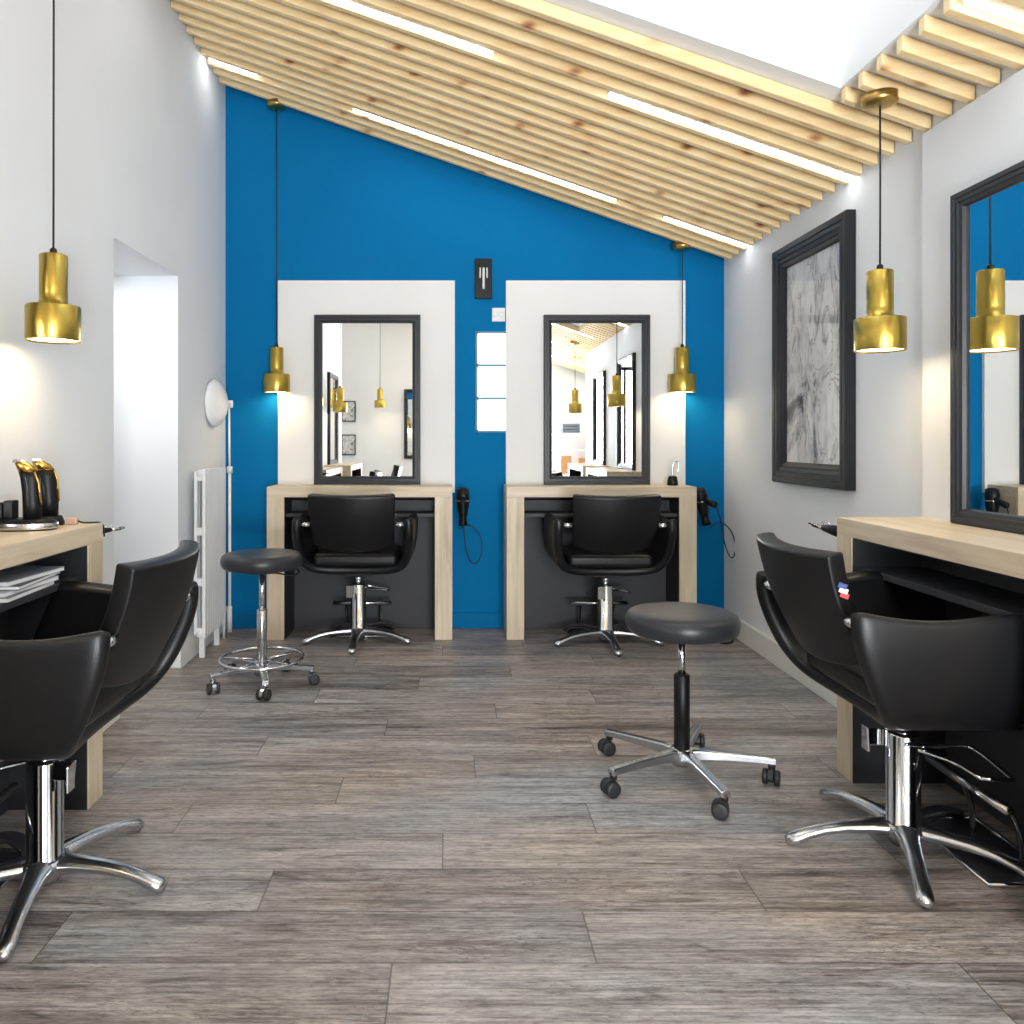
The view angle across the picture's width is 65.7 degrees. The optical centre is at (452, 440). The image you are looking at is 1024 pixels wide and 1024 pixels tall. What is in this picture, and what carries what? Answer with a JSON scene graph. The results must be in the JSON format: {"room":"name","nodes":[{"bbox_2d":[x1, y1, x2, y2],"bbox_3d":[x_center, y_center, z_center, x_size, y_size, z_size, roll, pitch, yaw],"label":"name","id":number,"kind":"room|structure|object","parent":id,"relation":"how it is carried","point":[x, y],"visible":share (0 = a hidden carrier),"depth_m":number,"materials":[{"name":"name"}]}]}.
{"room":"salon","nodes":[
{"label":"salon","id":0,"kind":"room"},
{"bbox_2d":[0,0,225,636],"bbox_3d":[-2.030,-0.745,2.385,1.140,3.889,5.370,0,0,0],"label":"wall","id":1,"kind":"structure","parent":0,"point":[118,414],"depth_m":3.47,"materials":[{"name":"white paint"}]},
{"bbox_2d":[103,615,226,731],"bbox_3d":[-1.898,1.137,3.877,0.924,0.125,2.374,0,0,0],"label":"baseboard","id":2,"kind":"structure","parent":1,"relation":"attached to","point":[189,650],"depth_m":4.30,"materials":[{"name":"white paint"}]},
{"bbox_2d":[226,85,723,627],"bbox_3d":[0.140,-0.568,5.130,3.440,3.535,0.120,0,0,0],"label":"wall","id":3,"kind":"structure","parent":0,"point":[352,204],"depth_m":5.07,"materials":[{"name":"blue paint"}]},
{"bbox_2d":[278,280,454,492],"bbox_3d":[-0.553,-0.347,5.056,1.130,1.355,0.028,0,0,0],"label":"wall panel","id":4,"kind":"object","parent":3,"relation":"attached to","point":[299,301],"visible":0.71,"depth_m":5.04,"materials":[{"name":"white paint"}]},
{"bbox_2d":[232,613,502,627],"bbox_3d":[0.140,1.150,5.064,3.160,0.100,0.012,0,0,0],"label":"baseboard","id":5,"kind":"structure","parent":3,"relation":"attached to","point":[239,620],"depth_m":5.06,"materials":[{"name":"blue paint"}]},
{"bbox_2d":[475,258,491,298],"bbox_3d":[0.195,-1.038,5.046,0.110,0.257,0.045,0,0,0],"label":"door chime","id":6,"kind":"object","parent":3,"relation":"attached to","point":[483,266],"visible":1,"depth_m":5.05,"materials":[{"name":"black plastic"}]},
{"bbox_2d":[476,331,505,431],"bbox_3d":[0.255,-0.379,5.075,0.219,0.646,0.030,0,0,0],"label":"window","id":7,"kind":"structure","parent":3,"relation":"in","point":[491,344],"depth_m":5.06,"materials":[{"name":"white"}]},
{"bbox_2d":[492,308,504,321],"bbox_3d":[0.292,-0.809,5.061,0.084,0.088,0.015,0,0,0],"label":"socket plate","id":8,"kind":"object","parent":3,"relation":"attached to","point":[498,314],"visible":1,"depth_m":5.06,"materials":[{"name":"white plastic"}]},
{"bbox_2d":[506,280,684,484],"bbox_3d":[0.911,-0.347,5.056,1.146,1.355,0.028,0,0,0],"label":"wall panel","id":9,"kind":"object","parent":3,"relation":"attached to","point":[527,301],"visible":0.51,"depth_m":5.04,"materials":[{"name":"white paint"}]},
{"bbox_2d":[544,315,649,483],"bbox_3d":[0.915,-0.263,5.024,0.675,1.078,0.034,0,0,0],"label":"wall mirror","id":10,"kind":"object","parent":9,"relation":"attached to","point":[597,367],"visible":1,"depth_m":5.03,"materials":[{"name":"black mirror"}]},
{"bbox_2d":[0,628,1023,1023],"bbox_3d":[0.000,1.250,1.435,5.400,0.100,7.470,0,0,0],"label":"floor","id":11,"kind":"structure","parent":0,"point":[425,830],"depth_m":2.25,"materials":[{"name":"grey wood"}]},
{"bbox_2d":[0,782,20,889],"bbox_3d":[-1.315,1.093,2.110,0.222,0.213,0.387,0,0,0],"label":"footrest","id":12,"kind":"object","parent":11,"relation":"on","point":[6,854],"visible":0.58,"depth_m":2.26,"materials":[{"name":"silver metal"}]},
{"bbox_2d":[0,523,102,816],"bbox_3d":[-1.323,0.739,2.118,0.271,0.923,1.120,0,0,0],"label":"desk","id":13,"kind":"object","parent":11,"relation":"on","point":[78,548],"visible":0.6,"depth_m":2.57,"materials":[{"name":"brown wood"}]},
{"bbox_2d":[0,581,53,602],"bbox_3d":[-1.315,0.433,2.280,0.200,0.012,0.284,0,0,-3],"label":"magazine","id":14,"kind":"object","parent":13,"relation":"on","point":[16,596],"visible":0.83,"depth_m":2.23,"materials":[{"name":"white paper"}]},
{"bbox_2d":[0,575,58,597],"bbox_3d":[-1.320,0.421,2.300,0.200,0.012,0.284,0,0,2],"label":"magazine","id":15,"kind":"object","parent":14,"relation":"on","point":[3,593],"visible":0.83,"depth_m":2.28,"materials":[{"name":"white paper"}]},
{"bbox_2d":[0,572,59,589],"bbox_3d":[-1.318,0.410,2.330,0.200,0.010,0.284,0,0,-5],"label":"magazine","id":16,"kind":"object","parent":15,"relation":"on","point":[22,585],"visible":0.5,"depth_m":2.26,"materials":[{"name":"white paper"}]},
{"bbox_2d":[0,566,64,586],"bbox_3d":[-1.325,0.398,2.340,0.200,0.012,0.284,0,0,4],"label":"magazine","id":17,"kind":"object","parent":16,"relation":"on","point":[20,574],"visible":0.8,"depth_m":2.35,"materials":[{"name":"white paper"}]},
{"bbox_2d":[0,517,58,531],"bbox_3d":[-1.345,0.260,2.470,0.215,0.034,0.133,0,0,-4],"label":"tray","id":18,"kind":"object","parent":13,"relation":"on","point":[19,524],"visible":0.91,"depth_m":2.42,"materials":[{"name":"silver plastic"}]},
{"bbox_2d":[0,500,18,518],"bbox_3d":[-1.399,0.213,2.470,0.062,0.056,0.040,0,0,0],"label":"box","id":19,"kind":"object","parent":18,"relation":"on","point":[9,509],"visible":1,"depth_m":2.45,"materials":[{"name":"black plastic"}]},
{"bbox_2d":[12,459,41,518],"bbox_3d":[-1.326,0.151,2.468,0.082,0.190,0.048,0,0,-10],"label":"hair clipper","id":20,"kind":"object","parent":18,"relation":"on","point":[30,480],"visible":0.95,"depth_m":2.45,"materials":[{"name":"black plastic"}]},
{"bbox_2d":[31,458,59,515],"bbox_3d":[-1.337,0.151,2.595,0.082,0.190,0.048,0,0,-30],"label":"hair clipper","id":21,"kind":"object","parent":18,"relation":"on","point":[50,494],"visible":0.94,"depth_m":2.58,"materials":[{"name":"black plastic"}]},
{"bbox_2d":[0,562,77,611],"bbox_3d":[-1.331,0.416,2.118,0.229,0.092,0.902,0,0,0],"label":"shelf","id":22,"kind":"object","parent":13,"relation":"attached to","point":[70,573],"depth_m":2.49,"materials":[{"name":"grey laminate"}]},
{"bbox_2d":[0,523,102,569],"bbox_3d":[-1.323,0.308,2.118,0.271,0.062,1.120,0,0,0],"label":"countertop","id":23,"kind":"structure","parent":13,"relation":"on","point":[16,548],"depth_m":2.33,"materials":[{"name":"brown wood"}]},
{"bbox_2d":[42,515,64,525],"bbox_3d":[-1.328,0.261,2.600,0.092,0.032,0.092,0,0,0],"label":"charging stand","id":24,"kind":"object","parent":13,"relation":"on","point":[59,518],"visible":0.37,"depth_m":2.59,"materials":[{"name":"black plastic"}]},
{"bbox_2d":[66,518,104,536],"bbox_3d":[-1.228,0.291,2.648,0.128,0.072,0.038,0,0,-40],"label":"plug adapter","id":25,"kind":"object","parent":13,"relation":"on","point":[69,521],"visible":1,"depth_m":2.61,"materials":[{"name":"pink plastic"}]},
{"bbox_2d":[105,525,124,532],"bbox_3d":[-1.184,0.306,2.719,0.108,0.032,0.024,0,0,-40],"label":"tongs","id":26,"kind":"object","parent":13,"relation":"attached to","point":[110,529],"visible":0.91,"depth_m":2.72,"materials":[{"name":"silver plastic"}]},
{"bbox_2d":[0,540,199,963],"bbox_3d":[-1.057,0.746,2.129,0.689,0.901,0.714,0,0,0],"label":"chair","id":27,"kind":"object","parent":11,"relation":"on","point":[95,650],"visible":1,"depth_m":2.01,"materials":[{"name":"black leather"}]},
{"bbox_2d":[194,467,226,657],"bbox_3d":[-1.393,0.677,4.579,0.065,1.045,0.478,0,0,0],"label":"radiator","id":28,"kind":"object","parent":11,"relation":"on","point":[209,483],"visible":0.99,"depth_m":4.43,"materials":[{"name":"white metal"}]},
{"bbox_2d":[204,379,232,631],"bbox_3d":[-1.411,0.412,4.808,0.064,1.576,0.367,0,0,6],"label":"lamp","id":29,"kind":"object","parent":11,"relation":"on","point":[217,404],"visible":0.98,"depth_m":4.78,"materials":[{"name":"white metal"}]},
{"bbox_2d":[206,548,319,700],"bbox_3d":[-0.917,0.874,3.892,0.521,0.651,0.535,0,0,0],"label":"stool","id":30,"kind":"object","parent":11,"relation":"on","point":[258,561],"visible":1,"depth_m":3.83,"materials":[{"name":"grey leather"}]},
{"bbox_2d":[292,493,417,654],"bbox_3d":[-0.567,0.746,4.694,0.706,0.901,0.665,0,0,0],"label":"chair","id":31,"kind":"object","parent":11,"relation":"on","point":[355,534],"visible":0.98,"depth_m":4.48,"materials":[{"name":"black leather"}]},
{"bbox_2d":[267,484,451,639],"bbox_3d":[-0.564,0.739,4.917,1.120,0.923,0.302,0,0,0],"label":"desk","id":32,"kind":"object","parent":11,"relation":"on","point":[420,594],"visible":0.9,"depth_m":5.00,"materials":[{"name":"brown wood"}]},
{"bbox_2d":[267,484,451,496],"bbox_3d":[-0.564,0.308,4.917,1.120,0.062,0.302,0,0,0],"label":"countertop","id":33,"kind":"structure","parent":32,"relation":"on","point":[279,490],"depth_m":4.77,"materials":[{"name":"brown wood"}]},
{"bbox_2d":[286,499,433,516],"bbox_3d":[-0.564,0.416,4.926,0.902,0.092,0.260,0,0,0],"label":"shelf","id":34,"kind":"object","parent":32,"relation":"attached to","point":[294,507],"depth_m":4.97,"materials":[{"name":"grey laminate"}]},
{"bbox_2d":[314,315,419,483],"bbox_3d":[-0.545,-0.263,5.024,0.675,1.078,0.034,0,0,0],"label":"wall mirror","id":35,"kind":"object","parent":32,"relation":"on","point":[367,367],"visible":1,"depth_m":5.03,"materials":[{"name":"black mirror"}]},
{"bbox_2d":[455,488,482,563],"bbox_3d":[0.078,0.519,4.862,0.143,0.458,0.182,0,0,-27],"label":"hair dryer","id":36,"kind":"object","parent":32,"relation":"hanging from","point":[462,496],"visible":1,"depth_m":4.87,"materials":[{"name":"black plastic"}]},
{"bbox_2d":[329,601,394,637],"bbox_3d":[-0.560,1.093,4.925,0.387,0.213,0.222,0,0,0],"label":"footrest","id":37,"kind":"object","parent":11,"relation":"on","point":[346,603],"visible":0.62,"depth_m":4.87,"materials":[{"name":"grey metal"}]},
{"bbox_2d":[566,601,631,637],"bbox_3d":[0.900,1.093,4.925,0.387,0.213,0.222,0,0,0],"label":"footrest","id":38,"kind":"object","parent":11,"relation":"on","point":[580,603],"visible":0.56,"depth_m":4.87,"materials":[{"name":"grey metal"}]},
{"bbox_2d":[504,484,696,639],"bbox_3d":[0.897,0.739,4.917,1.147,0.923,0.302,0,0,0],"label":"desk","id":39,"kind":"object","parent":11,"relation":"on","point":[538,594],"visible":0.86,"depth_m":4.97,"materials":[{"name":"brown wood"}]},
{"bbox_2d":[504,484,696,496],"bbox_3d":[0.897,0.308,4.917,1.147,0.062,0.302,0,0,0],"label":"countertop","id":40,"kind":"structure","parent":39,"relation":"on","point":[510,490],"depth_m":4.77,"materials":[{"name":"brown wood"}]},
{"bbox_2d":[525,499,676,516],"bbox_3d":[0.897,0.416,4.926,0.929,0.092,0.260,0,0,0],"label":"shelf","id":41,"kind":"object","parent":39,"relation":"attached to","point":[533,507],"depth_m":4.97,"materials":[{"name":"grey laminate"}]},
{"bbox_2d":[667,460,678,485],"bbox_3d":[1.370,0.198,4.930,0.068,0.158,0.068,0,0,40],"label":"stand","id":42,"kind":"object","parent":39,"relation":"on","point":[672,480],"visible":1,"depth_m":4.91,"materials":[{"name":"black plastic"}]},
{"bbox_2d":[697,487,734,557],"bbox_3d":[1.609,0.504,4.894,0.203,0.435,0.198,0,0,-39],"label":"hair dryer","id":43,"kind":"object","parent":39,"relation":"hanging from","point":[703,502],"visible":0.91,"depth_m":4.87,"materials":[{"name":"black plastic"}]},
{"bbox_2d":[544,494,676,656],"bbox_3d":[0.908,0.746,4.651,0.714,0.901,0.677,0,0,0],"label":"chair","id":44,"kind":"object","parent":11,"relation":"on","point":[610,536],"visible":1,"depth_m":4.44,"materials":[{"name":"black leather"}]},
{"bbox_2d":[597,602,780,820],"bbox_3d":[0.823,0.901,2.809,0.645,0.597,0.641,0,0,0],"label":"stool","id":45,"kind":"object","parent":11,"relation":"on","point":[680,623],"visible":1,"depth_m":2.76,"materials":[{"name":"grey leather"}]},
{"bbox_2d":[756,532,1023,909],"bbox_3d":[1.277,0.746,2.326,0.680,0.901,0.714,0,0,0],"label":"chair","id":46,"kind":"object","parent":11,"relation":"on","point":[851,633],"visible":0.99,"depth_m":2.14,"materials":[{"name":"black leather"}]},
{"bbox_2d":[837,517,1023,836],"bbox_3d":[1.568,0.739,2.317,0.340,0.923,1.120,0,0,0],"label":"desk","id":47,"kind":"object","parent":11,"relation":"on","point":[937,570],"visible":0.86,"depth_m":2.56,"materials":[{"name":"brown wood"}]},
{"bbox_2d":[808,520,836,536],"bbox_3d":[1.415,0.331,2.994,0.043,0.058,0.196,0,0,-12],"label":"tongs","id":48,"kind":"object","parent":47,"relation":"attached to","point":[830,529],"visible":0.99,"depth_m":2.97,"materials":[{"name":"black plastic"}]},
{"bbox_2d":[837,517,1023,578],"bbox_3d":[1.568,0.308,2.317,0.340,0.062,1.120,0,0,0],"label":"countertop","id":49,"kind":"structure","parent":47,"relation":"on","point":[1002,552],"depth_m":2.34,"materials":[{"name":"brown wood"}]},
{"bbox_2d":[861,556,1023,617],"bbox_3d":[1.577,0.416,2.317,0.298,0.092,0.902,0,0,0],"label":"shelf","id":50,"kind":"object","parent":47,"relation":"attached to","point":[983,591],"depth_m":2.44,"materials":[{"name":"grey laminate"}]},
{"bbox_2d":[925,755,1023,887],"bbox_3d":[1.545,1.093,2.310,0.222,0.213,0.387,0,0,0],"label":"footrest","id":51,"kind":"object","parent":11,"relation":"on","point":[992,874],"visible":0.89,"depth_m":2.28,"materials":[{"name":"silver metal"}]},
{"bbox_2d":[490,0,1023,140],"bbox_3d":[0.000,-1.817,1.435,5.440,1.948,7.510,0,0,0],"label":"ceiling","id":52,"kind":"structure","parent":0,"point":[635,16],"depth_m":2.90,"materials":[{"name":"paint"}]},
{"bbox_2d":[208,57,257,77],"bbox_3d":[-1.288,-2.202,4.630,0.285,0.136,0.028,0,0,0],"label":"strip light","id":53,"kind":"object","parent":52,"relation":"attached to","point":[210,59],"visible":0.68,"depth_m":4.62,"materials":[{"name":"white plastic"}]},
{"bbox_2d":[333,0,492,55],"bbox_3d":[-0.513,-1.933,3.425,1.374,0.514,0.028,0,0,0],"label":"strip light","id":54,"kind":"object","parent":52,"relation":"attached to","point":[350,3],"visible":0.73,"depth_m":3.41,"materials":[{"name":"white plastic"}]},
{"bbox_2d":[219,76,731,259],"bbox_3d":[0.140,-1.710,4.931,3.192,1.156,0.034,0,0,0],"label":"ceiling slat","id":55,"kind":"object","parent":52,"relation":"attached to","point":[230,83],"visible":0.6,"depth_m":4.92,"materials":[{"name":"brown wood"}]},
{"bbox_2d":[263,98,289,392],"bbox_3d":[-1.110,-1.218,4.970,0.167,1.826,0.167,0,0,0],"label":"pendant lamp","id":56,"kind":"object","parent":55,"relation":"hanging from","point":[276,381],"visible":0.99,"depth_m":4.93,"materials":[{"name":"gold metal"}]},
{"bbox_2d":[669,242,695,392],"bbox_3d":[1.445,-0.775,4.980,0.167,0.939,0.167,0,0,0],"label":"pendant lamp","id":57,"kind":"object","parent":55,"relation":"hanging from","point":[682,380],"visible":0.99,"depth_m":4.94,"materials":[{"name":"gold metal"}]},
{"bbox_2d":[213,67,738,255],"bbox_3d":[0.140,-1.710,4.811,3.192,1.156,0.034,0,0,0],"label":"ceiling slat","id":58,"kind":"object","parent":52,"relation":"attached to","point":[219,72],"visible":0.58,"depth_m":4.79,"materials":[{"name":"brown wood"}]},
{"bbox_2d":[207,57,745,250],"bbox_3d":[0.140,-1.710,4.690,3.192,1.156,0.034,0,0,0],"label":"ceiling slat","id":59,"kind":"object","parent":52,"relation":"attached to","point":[261,79],"visible":0.48,"depth_m":4.67,"materials":[{"name":"brown wood"}]},
{"bbox_2d":[200,47,753,245],"bbox_3d":[0.140,-1.710,4.570,3.192,1.156,0.034,0,0,0],"label":"ceiling slat","id":60,"kind":"object","parent":52,"relation":"attached to","point":[217,56],"visible":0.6,"depth_m":4.55,"materials":[{"name":"brown wood"}]},
{"bbox_2d":[194,36,761,240],"bbox_3d":[0.140,-1.710,4.449,3.192,1.156,0.034,0,0,0],"label":"ceiling slat","id":61,"kind":"object","parent":52,"relation":"attached to","point":[198,41],"visible":0.74,"depth_m":4.43,"materials":[{"name":"brown wood"}]},
{"bbox_2d":[186,24,770,234],"bbox_3d":[0.140,-1.710,4.329,3.192,1.156,0.034,0,0,0],"label":"ceiling slat","id":62,"kind":"object","parent":52,"relation":"attached to","point":[191,30],"visible":0.72,"depth_m":4.31,"materials":[{"name":"brown wood"}]},
{"bbox_2d":[179,12,779,228],"bbox_3d":[0.140,-1.710,4.208,3.192,1.156,0.034,0,0,0],"label":"ceiling slat","id":63,"kind":"object","parent":52,"relation":"attached to","point":[186,19],"visible":0.72,"depth_m":4.19,"materials":[{"name":"brown wood"}]},
{"bbox_2d":[171,0,789,222],"bbox_3d":[0.140,-1.710,4.088,3.192,1.156,0.034,0,0,0],"label":"ceiling slat","id":64,"kind":"object","parent":52,"relation":"attached to","point":[177,6],"visible":0.84,"depth_m":4.07,"materials":[{"name":"brown wood"}]},
{"bbox_2d":[352,107,615,201],"bbox_3d":[0.182,-1.692,4.630,1.545,0.574,0.028,0,0,0],"label":"strip light","id":65,"kind":"object","parent":52,"relation":"attached to","point":[354,109],"visible":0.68,"depth_m":4.62,"materials":[{"name":"white plastic"}]},
{"bbox_2d":[175,0,799,215],"bbox_3d":[0.140,-1.710,3.967,3.192,1.156,0.034,0,0,0],"label":"ceiling slat","id":66,"kind":"object","parent":52,"relation":"attached to","point":[207,6],"visible":0.76,"depth_m":3.95,"materials":[{"name":"brown wood"}]},
{"bbox_2d":[206,0,810,208],"bbox_3d":[0.140,-1.710,3.847,3.192,1.156,0.034,0,0,0],"label":"ceiling slat","id":67,"kind":"object","parent":52,"relation":"attached to","point":[236,5],"visible":0.76,"depth_m":3.83,"materials":[{"name":"brown wood"}]},
{"bbox_2d":[239,0,822,201],"bbox_3d":[0.140,-1.710,3.726,3.192,1.156,0.034,0,0,0],"label":"ceiling slat","id":68,"kind":"object","parent":52,"relation":"attached to","point":[273,6],"visible":0.83,"depth_m":3.71,"materials":[{"name":"brown wood"}]},
{"bbox_2d":[274,0,834,193],"bbox_3d":[0.140,-1.710,3.606,3.192,1.156,0.034,0,0,0],"label":"ceiling slat","id":69,"kind":"object","parent":52,"relation":"attached to","point":[309,6],"visible":0.83,"depth_m":3.59,"materials":[{"name":"brown wood"}]},
{"bbox_2d":[311,0,847,184],"bbox_3d":[0.140,-1.710,3.485,3.192,1.156,0.034,0,0,0],"label":"ceiling slat","id":70,"kind":"object","parent":52,"relation":"attached to","point":[498,58],"visible":0.48,"depth_m":3.47,"materials":[{"name":"brown wood"}]},
{"bbox_2d":[351,0,861,175],"bbox_3d":[0.140,-1.710,3.365,3.192,1.156,0.034,0,0,0],"label":"ceiling slat","id":71,"kind":"object","parent":52,"relation":"attached to","point":[393,7],"visible":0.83,"depth_m":3.35,"materials":[{"name":"brown wood"}]},
{"bbox_2d":[395,0,877,165],"bbox_3d":[0.140,-1.710,3.244,3.192,1.156,0.034,0,0,0],"label":"ceiling slat","id":72,"kind":"object","parent":52,"relation":"attached to","point":[452,12],"visible":0.93,"depth_m":3.23,"materials":[{"name":"brown wood"}]},
{"bbox_2d":[441,0,893,155],"bbox_3d":[0.140,-1.710,3.124,3.192,1.156,0.034,0,0,0],"label":"ceiling slat","id":73,"kind":"object","parent":52,"relation":"attached to","point":[488,8],"visible":1,"depth_m":3.11,"materials":[{"name":"brown wood"}]},
{"bbox_2d":[491,0,911,144],"bbox_3d":[0.140,-1.710,3.003,3.192,1.156,0.034,0,0,0],"label":"ceiling slat","id":74,"kind":"object","parent":52,"relation":"attached to","point":[539,8],"visible":1,"depth_m":2.99,"materials":[{"name":"brown wood"}]},
{"bbox_2d":[663,215,748,247],"bbox_3d":[1.482,-1.241,4.630,0.495,0.209,0.028,0,0,0],"label":"strip light","id":75,"kind":"object","parent":52,"relation":"attached to","point":[664,217],"visible":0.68,"depth_m":4.62,"materials":[{"name":"white plastic"}]},
{"bbox_2d":[608,90,853,179],"bbox_3d":[1.202,-1.338,3.425,1.055,0.404,0.028,0,0,0],"label":"strip light","id":76,"kind":"object","parent":52,"relation":"attached to","point":[612,94],"visible":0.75,"depth_m":3.41,"materials":[{"name":"white plastic"}]},
{"bbox_2d":[636,0,914,70],"bbox_3d":[0.535,-2.316,2.047,1.870,1.968,1.795,0,0,0],"label":"skylight","id":77,"kind":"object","parent":52,"relation":"attached to","point":[828,33],"depth_m":2.92,"materials":[{"name":"glass"}]},
{"bbox_2d":[841,86,930,131],"bbox_3d":[1.581,-1.210,2.883,0.311,0.157,0.034,0,0,0],"label":"ceiling slat","id":78,"kind":"object","parent":52,"relation":"attached to","point":[918,120],"visible":0.76,"depth_m":2.87,"materials":[{"name":"brown wood"}]},
{"bbox_2d":[858,70,951,118],"bbox_3d":[1.581,-1.210,2.762,0.311,0.157,0.034,0,0,0],"label":"ceiling slat","id":79,"kind":"object","parent":52,"relation":"attached to","point":[909,96],"visible":0.92,"depth_m":2.75,"materials":[{"name":"brown wood"}]},
{"bbox_2d":[853,87,906,353],"bbox_3d":[1.508,-0.770,2.790,0.167,0.904,0.167,0,0,0],"label":"pendant lamp","id":80,"kind":"object","parent":79,"relation":"hanging from","point":[880,331],"visible":1,"depth_m":2.75,"materials":[{"name":"gold metal"}]},
{"bbox_2d":[877,54,974,103],"bbox_3d":[1.581,-1.210,2.642,0.311,0.157,0.034,0,0,0],"label":"ceiling slat","id":81,"kind":"object","parent":52,"relation":"attached to","point":[889,66],"visible":0.88,"depth_m":2.62,"materials":[{"name":"brown wood"}]},
{"bbox_2d":[897,35,999,87],"bbox_3d":[1.581,-1.210,2.521,0.311,0.157,0.034,0,0,0],"label":"ceiling slat","id":82,"kind":"object","parent":52,"relation":"attached to","point":[924,53],"visible":0.88,"depth_m":2.50,"materials":[{"name":"brown wood"}]},
{"bbox_2d":[919,14,1023,70],"bbox_3d":[1.581,-1.210,2.401,0.311,0.157,0.034,0,0,0],"label":"ceiling slat","id":83,"kind":"object","parent":52,"relation":"attached to","point":[932,28],"visible":0.9,"depth_m":2.38,"materials":[{"name":"brown wood"}]},
{"bbox_2d":[943,0,1023,41],"bbox_3d":[1.581,-1.210,2.280,0.311,0.157,0.034,0,0,0],"label":"ceiling slat","id":84,"kind":"object","parent":52,"relation":"attached to","point":[956,9],"visible":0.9,"depth_m":2.27,"materials":[{"name":"brown wood"}]},
{"bbox_2d":[962,0,1023,24],"bbox_3d":[1.585,-1.205,2.220,0.290,0.138,0.028,0,0,0],"label":"strip light","id":85,"kind":"object","parent":52,"relation":"attached to","point":[995,7],"visible":0.92,"depth_m":2.21,"materials":[{"name":"white plastic"}]},
{"bbox_2d":[999,0,1023,8],"bbox_3d":[1.581,-1.210,2.160,0.311,0.157,0.034,0,0,0],"label":"ceiling slat","id":86,"kind":"object","parent":52,"relation":"attached to","point":[1018,3],"visible":1,"depth_m":2.17,"materials":[{"name":"brown wood"}]},
{"bbox_3d":[-0.920,-2.078,2.642,1.071,0.420,0.034,0,0,0],"label":"ceiling slat","id":87,"kind":"object","parent":52,"relation":"attached to","visible":0},
{"bbox_2d":[24,0,81,343],"bbox_3d":[-1.310,-1.264,2.590,0.167,1.873,0.167,0,0,0],"label":"pendant lamp","id":88,"kind":"object","parent":87,"relation":"hanging from","point":[50,320],"visible":1,"depth_m":2.55,"materials":[{"name":"gold metal"}]},
{"bbox_2d":[724,66,1018,640],"bbox_3d":[2.170,0.009,2.385,0.860,2.383,5.370,0,0,0],"label":"wall","id":89,"kind":"structure","parent":0,"point":[888,385],"depth_m":3.55,"materials":[{"name":"white paint"}]},
{"bbox_2d":[736,618,836,707],"bbox_3d":[1.730,1.137,2.382,0.020,0.125,5.364,0,0,0],"label":"baseboard","id":90,"kind":"structure","parent":89,"relation":"attached to","point":[767,647],"depth_m":4.20,"materials":[{"name":"white paint"}]},
{"bbox_2d":[772,209,855,490],"bbox_3d":[1.716,-0.393,3.805,0.046,1.215,0.790,0,0,0],"label":"framed picture","id":91,"kind":"object","parent":89,"relation":"attached to","point":[814,274],"visible":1,"depth_m":3.75,"materials":[{"name":"black"}]},
{"bbox_2d":[787,242,838,464],"bbox_3d":[1.732,-0.393,3.805,0.004,1.005,0.580,0,0,0],"label":"print","id":92,"kind":"object","parent":91,"relation":"attached to","point":[813,275],"depth_m":3.79},
{"bbox_2d":[922,68,1023,520],"bbox_3d":[1.726,-0.395,2.312,0.027,1.450,1.145,0,0,0],"label":"wall panel","id":93,"kind":"object","parent":89,"relation":"attached to","point":[984,138],"visible":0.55,"depth_m":2.76,"materials":[{"name":"white paint"}]},
{"bbox_2d":[950,160,1023,534],"bbox_3d":[1.695,-0.277,2.310,0.034,1.105,0.720,0,0,0],"label":"wall mirror","id":94,"kind":"object","parent":93,"relation":"attached to","point":[987,216],"visible":1,"depth_m":2.51,"materials":[{"name":"black mirror"}]},
{"bbox_2d":[967,181,1023,515],"bbox_3d":[1.705,-0.277,2.310,0.004,1.007,0.622,0,0,0],"label":"mirror glass","id":95,"kind":"object","parent":94,"relation":"attached to","point":[995,215],"depth_m":2.48,"materials":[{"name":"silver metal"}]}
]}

